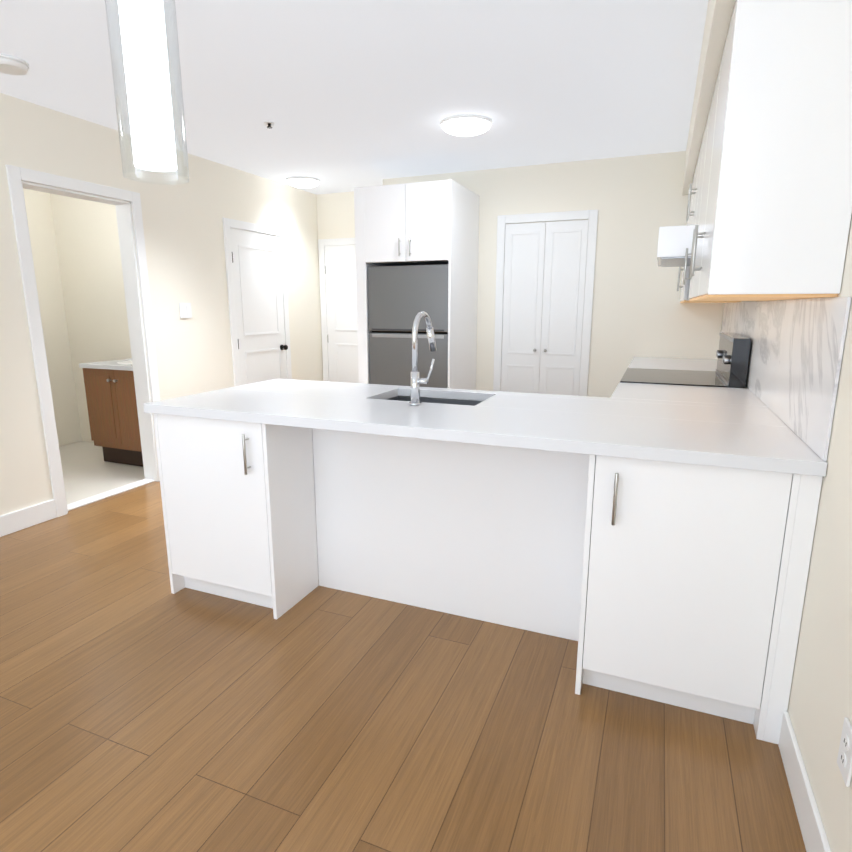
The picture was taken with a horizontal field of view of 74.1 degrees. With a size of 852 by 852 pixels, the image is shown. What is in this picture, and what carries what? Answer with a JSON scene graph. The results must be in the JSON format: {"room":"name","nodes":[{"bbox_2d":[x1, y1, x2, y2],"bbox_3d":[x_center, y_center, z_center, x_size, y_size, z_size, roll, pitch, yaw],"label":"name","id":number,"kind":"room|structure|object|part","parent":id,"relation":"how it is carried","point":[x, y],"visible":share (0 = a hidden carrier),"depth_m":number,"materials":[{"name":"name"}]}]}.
{"room":"kitchen","nodes":[
{"label":"kitchen","id":0,"kind":"room"},
{"bbox_2d":[23,188,82,445],"bbox_3d":[-3.889,-0.892,4.605,0.100,2.500,2.150,5,13,22],"label":"wall","id":1,"kind":"structure","parent":0,"point":[38,204],"depth_m":5.34,"materials":[{"name":"beige paint"}]},
{"bbox_2d":[51,194,131,441],"bbox_3d":[-2.666,-1.015,5.188,1.670,2.500,0.120,5,13,22],"label":"wall","id":2,"kind":"structure","parent":0,"point":[75,248],"depth_m":5.24,"materials":[{"name":"beige paint"}]},
{"bbox_2d":[59,441,144,503],"bbox_3d":[-3.080,0.440,4.548,1.848,0.078,2.150,5,13,22],"label":"floor","id":3,"kind":"structure","parent":0,"point":[88,470],"depth_m":4.63,"materials":[{"name":"beige tile"}]},
{"bbox_2d":[79,358,142,466],"bbox_3d":[-2.460,-0.167,4.898,0.740,0.960,0.569,5,13,22],"label":"bathroom vanity","id":4,"kind":"object","parent":3,"relation":"on","point":[112,408],"visible":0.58,"depth_m":4.71,"materials":[{"name":"brown wood"}]},
{"bbox_2d":[0,93,322,515],"bbox_3d":[-2.761,-0.479,2.656,0.120,2.500,8.320,5,13,22],"label":"wall","id":5,"kind":"structure","parent":0,"point":[184,239],"depth_m":4.32,"materials":[{"name":"beige paint"}]},
{"bbox_2d":[0,499,56,536],"bbox_3d":[-2.722,0.700,2.823,0.014,0.125,8.200,5,13,22],"label":"baseboard","id":6,"kind":"structure","parent":5,"relation":"attached to","point":[21,519],"depth_m":3.46,"materials":[{"name":"white wood"}]},
{"bbox_2d":[5,164,159,516],"bbox_3d":[-2.275,-0.539,3.854,0.156,2.120,0.900,5,13,22],"label":"door frame","id":7,"kind":"structure","parent":5,"relation":"attached to","point":[128,242],"depth_m":3.80,"materials":[{"name":"white wood"}]},
{"bbox_2d":[67,479,154,510],"bbox_3d":[-2.293,0.491,4.080,0.100,0.012,0.728,5,13,22],"label":"sill","id":8,"kind":"structure","parent":5,"relation":"attached to","point":[88,500],"depth_m":4.05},
{"bbox_2d":[179,303,191,317],"bbox_3d":[-1.913,-0.920,4.494,0.010,0.120,0.120,5,13,22],"label":"light switch","id":9,"kind":"object","parent":5,"relation":"attached to","point":[185,310],"visible":1,"depth_m":4.49,"materials":[{"name":"white plastic"}]},
{"bbox_2d":[222,217,291,386],"bbox_3d":[-1.560,-0.838,5.385,0.018,2.070,0.850,5,13,22],"label":"door frame","id":10,"kind":"structure","parent":5,"relation":"attached to","point":[228,223],"depth_m":5.06,"materials":[{"name":"white wood"}]},
{"bbox_2d":[230,228,287,384],"bbox_3d":[-1.530,-0.804,5.380,0.080,1.990,0.706,5,13,22],"label":"hall door","id":11,"kind":"structure","parent":5,"relation":"in","point":[258,290],"depth_m":5.30,"materials":[{"name":"white paint"}]},
{"bbox_2d":[0,0,708,194],"bbox_3d":[-1.720,-1.624,1.910,6.000,0.050,8.440,5,13,22],"label":"ceiling","id":12,"kind":"structure","parent":0,"point":[346,95],"depth_m":2.96,"materials":[{"name":"white paint"}]},
{"bbox_2d":[0,54,29,74],"bbox_3d":[-2.032,-1.755,2.748,0.170,0.037,0.170,5,13,22],"label":"smoke detector","id":13,"kind":"object","parent":12,"relation":"attached to","point":[11,65],"visible":1,"depth_m":2.73,"materials":[{"name":"white plastic"}]},
{"bbox_2d":[105,0,189,183],"bbox_3d":[-0.641,-1.014,1.255,0.144,0.868,0.144,5,13,22],"label":"pendant light","id":14,"kind":"object","parent":12,"relation":"hanging from","point":[153,137],"depth_m":1.28,"materials":[{"name":"white glass"}]},
{"bbox_3d":[-0.641,-0.785,1.303,0.144,0.400,0.144,5,13,22],"label":"glass pendant light shade","id":15,"kind":"part","parent":14,"relation":"part of","materials":[{"name":"glass"}]},
{"bbox_2d":[264,121,274,128],"bbox_3d":[-1.017,-1.954,3.667,0.070,0.030,0.070,5,13,22],"label":"sprinkler head","id":16,"kind":"object","parent":12,"relation":"attached to","point":[269,123],"visible":0.98,"depth_m":3.66},
{"bbox_2d":[286,176,319,187],"bbox_3d":[-1.158,-2.299,5.321,0.320,0.089,0.320,5,13,22],"label":"light","id":17,"kind":"object","parent":12,"relation":"attached to","point":[302,181],"visible":0.98,"depth_m":5.23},
{"bbox_2d":[440,114,491,135],"bbox_3d":[0.260,-1.948,3.662,0.340,0.095,0.340,5,13,22],"label":"kitchen ceiling light","id":18,"kind":"object","parent":12,"relation":"attached to","point":[466,124],"visible":1,"depth_m":3.57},
{"bbox_2d":[682,0,734,194],"bbox_3d":[1.566,-1.635,2.849,0.380,0.320,3.200,5,13,22],"label":"beam","id":19,"kind":"structure","parent":12,"relation":"attached to","point":[718,19],"depth_m":2.22,"materials":[{"name":"beige paint"}]},
{"bbox_2d":[0,481,805,851],"bbox_3d":[-0.864,0.958,2.098,4.150,0.080,8.440,5,13,22],"label":"floor","id":20,"kind":"structure","parent":0,"point":[142,709],"depth_m":1.80,"materials":[{"name":"brown wood"}]},
{"bbox_2d":[153,415,322,618],"bbox_3d":[-0.865,0.358,2.624,0.606,0.876,0.330,5,13,22],"label":"base cabinet","id":21,"kind":"object","parent":20,"relation":"on","point":[240,501],"depth_m":2.47,"materials":[{"name":"white wood"}]},
{"bbox_2d":[315,395,402,592],"bbox_3d":[-0.435,0.291,2.939,0.386,0.876,0.557,5,13,22],"label":"base cabinet","id":22,"kind":"object","parent":20,"relation":"on","point":[361,476],"depth_m":2.57,"materials":[{"name":"white wood"}]},
{"bbox_2d":[367,264,448,387],"bbox_3d":[-0.028,-0.568,5.098,0.728,1.660,0.691,5,13,22],"label":"fridge","id":23,"kind":"object","parent":20,"relation":"on","point":[400,298],"visible":0.54,"depth_m":4.71,"materials":[{"name":"silver metal"}]},
{"bbox_2d":[354,179,478,389],"bbox_3d":[-0.067,-0.875,5.038,0.853,2.287,0.766,5,13,22],"label":"tall cabinet","id":24,"kind":"object","parent":20,"relation":"on","point":[428,223],"visible":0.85,"depth_m":4.63,"materials":[{"name":"white wood"}]},
{"bbox_2d":[467,443,582,639],"bbox_3d":[0.525,0.373,2.554,0.488,0.876,0.557,5,13,22],"label":"panel","id":25,"kind":"object","parent":20,"relation":"on","point":[523,507],"depth_m":2.30,"materials":[{"name":"white wood"}]},
{"bbox_2d":[239,379,787,426],"bbox_3d":[0.203,-0.119,2.666,2.523,0.040,0.450,5,13,22],"label":"countertop","id":26,"kind":"structure","parent":25,"relation":"on","point":[722,413],"depth_m":2.53,"materials":[{"name":"white stone"}]},
{"bbox_2d":[386,396,482,405],"bbox_3d":[0.031,-0.007,2.711,0.554,0.193,0.384,5,13,22],"label":"sink","id":27,"kind":"object","parent":26,"relation":"in","point":[442,401],"depth_m":2.87,"materials":[{"name":"silver metal"}]},
{"bbox_2d":[628,357,717,370],"bbox_3d":[1.844,-0.014,4.283,0.672,0.915,1.012,5,13,22],"label":"countertop","id":28,"kind":"structure","parent":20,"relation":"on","point":[676,363],"depth_m":4.21,"materials":[{"name":"white wood"}]},
{"bbox_2d":[620,332,750,387],"bbox_3d":[1.486,0.013,3.464,0.685,1.140,0.744,5,13,22],"label":"stove","id":29,"kind":"object","parent":20,"relation":"on","point":[732,353],"visible":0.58,"depth_m":3.15,"materials":[{"name":"silver metal"}]},
{"bbox_2d":[610,382,766,406],"bbox_3d":[1.256,0.283,2.881,0.672,0.915,0.582,5,13,22],"label":"countertop","id":30,"kind":"structure","parent":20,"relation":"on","point":[713,395],"depth_m":2.73,"materials":[{"name":"white stone"}]},
{"bbox_2d":[575,455,821,744],"bbox_3d":[0.877,0.506,1.924,0.628,0.876,0.330,5,13,22],"label":"base cabinet","id":31,"kind":"object","parent":20,"relation":"on","point":[659,551],"depth_m":1.76,"materials":[{"name":"white wood"}]},
{"bbox_2d":[143,387,827,478],"bbox_3d":[0.023,-0.028,2.236,2.523,0.040,0.500,5,13,22],"label":"countertop","id":32,"kind":"structure","parent":31,"relation":"on","point":[697,442],"depth_m":2.02,"materials":[{"name":"white stone"}]},
{"bbox_2d":[409,311,436,404],"bbox_3d":[0.020,-0.304,2.481,0.119,0.395,0.254,5,13,22],"label":"faucet","id":33,"kind":"object","parent":32,"relation":"on","point":[416,380],"visible":1,"depth_m":2.41,"materials":[{"name":"silver metal"}]},
{"bbox_2d":[316,151,723,397],"bbox_3d":[0.612,-1.066,5.426,3.970,2.500,0.520,5,13,22],"label":"wall","id":34,"kind":"structure","parent":0,"point":[639,309],"depth_m":4.69,"materials":[{"name":"beige paint"}]},
{"bbox_2d":[318,238,354,381],"bbox_3d":[-0.749,-0.986,6.158,0.900,2.040,0.018,5,13,22],"label":"door frame","id":35,"kind":"structure","parent":34,"relation":"attached to","point":[322,243],"depth_m":6.20,"materials":[{"name":"white wood"}]},
{"bbox_2d":[324,245,358,382],"bbox_3d":[-0.759,-0.950,6.141,0.756,1.960,0.066,5,13,22],"label":"entry door","id":36,"kind":"structure","parent":34,"relation":"in","point":[341,294],"depth_m":6.17,"materials":[{"name":"white paint"}]},
{"bbox_2d":[501,220,588,395],"bbox_3d":[1.016,-0.745,5.007,0.706,2.025,0.050,5,13,22],"label":"closet door","id":37,"kind":"structure","parent":34,"relation":"in","point":[559,292],"depth_m":4.95,"materials":[{"name":"white paint"}]},
{"bbox_2d":[493,210,597,395],"bbox_3d":[1.023,-0.780,5.016,0.850,2.110,0.018,5,13,22],"label":"trim","id":38,"kind":"structure","parent":34,"relation":"attached to","point":[590,215],"depth_m":4.88,"materials":[{"name":"white wood"}]},
{"bbox_2d":[732,215,851,851],"bbox_3d":[0.946,-0.119,0.955,0.120,2.500,7.920,5,13,22],"label":"wall","id":39,"kind":"structure","parent":0,"point":[819,710],"depth_m":1.43,"materials":[{"name":"beige paint"}]},
{"bbox_2d":[657,225,694,266],"bbox_3d":[1.588,-1.012,3.204,0.500,0.159,0.756,5,13,22],"label":"range hood","id":40,"kind":"object","parent":39,"relation":"attached to","point":[674,242],"visible":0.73,"depth_m":2.93,"materials":[{"name":"white metal"}]},
{"bbox_2d":[677,181,692,300],"bbox_3d":[2.003,-1.287,3.947,0.328,0.804,1.005,5,13,22],"label":"upper cabinet","id":41,"kind":"object","parent":39,"relation":"attached to","point":[685,270],"depth_m":3.60,"materials":[{"name":"white wood"}]},
{"bbox_2d":[685,131,704,299],"bbox_3d":[1.455,-1.010,2.640,0.328,0.804,0.362,5,13,22],"label":"upper cabinet","id":42,"kind":"object","parent":39,"relation":"attached to","point":[699,157],"depth_m":3.06,"materials":[{"name":"white wood"}]},
{"bbox_2d":[687,294,837,302],"bbox_3d":[1.260,-0.511,2.258,0.322,0.010,1.388,5,13,22],"label":"panel","id":43,"kind":"object","parent":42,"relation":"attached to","point":[725,298],"depth_m":1.72,"materials":[{"name":"beige wood"}]},
{"bbox_2d":[689,148,700,224],"bbox_3d":[1.668,-1.299,3.110,0.328,0.434,0.761,5,13,22],"label":"upper cabinet","id":44,"kind":"object","parent":39,"relation":"attached to","point":[694,193],"depth_m":3.41,"materials":[{"name":"white wood"}]},
{"bbox_2d":[689,0,851,298],"bbox_3d":[1.188,-0.875,2.004,0.328,0.804,1.044,5,13,22],"label":"upper cabinet","id":45,"kind":"object","parent":39,"relation":"attached to","point":[769,208],"depth_m":1.55,"materials":[{"name":"white wood"}]},
{"bbox_2d":[721,297,850,460],"bbox_3d":[1.720,-0.435,2.991,0.008,0.439,3.283,5,13,22],"label":"backsplash","id":46,"kind":"structure","parent":39,"relation":"attached to","point":[795,359],"depth_m":1.92,"materials":[{"name":"white stone"}]},
{"bbox_2d":[778,711,830,851],"bbox_3d":[0.239,1.363,-0.312,0.014,0.125,4.520,5,13,22],"label":"baseboard","id":47,"kind":"structure","parent":39,"relation":"attached to","point":[814,836],"depth_m":1.49,"materials":[{"name":"white wood"}]},
{"bbox_2d":[837,717,851,786],"bbox_3d":[0.913,0.707,1.227,0.009,0.116,0.072,5,13,22],"label":"electrical outlet","id":48,"kind":"object","parent":39,"relation":"attached to","point":[844,760],"visible":1,"depth_m":1.22,"materials":[{"name":"white plastic"}]}
]}

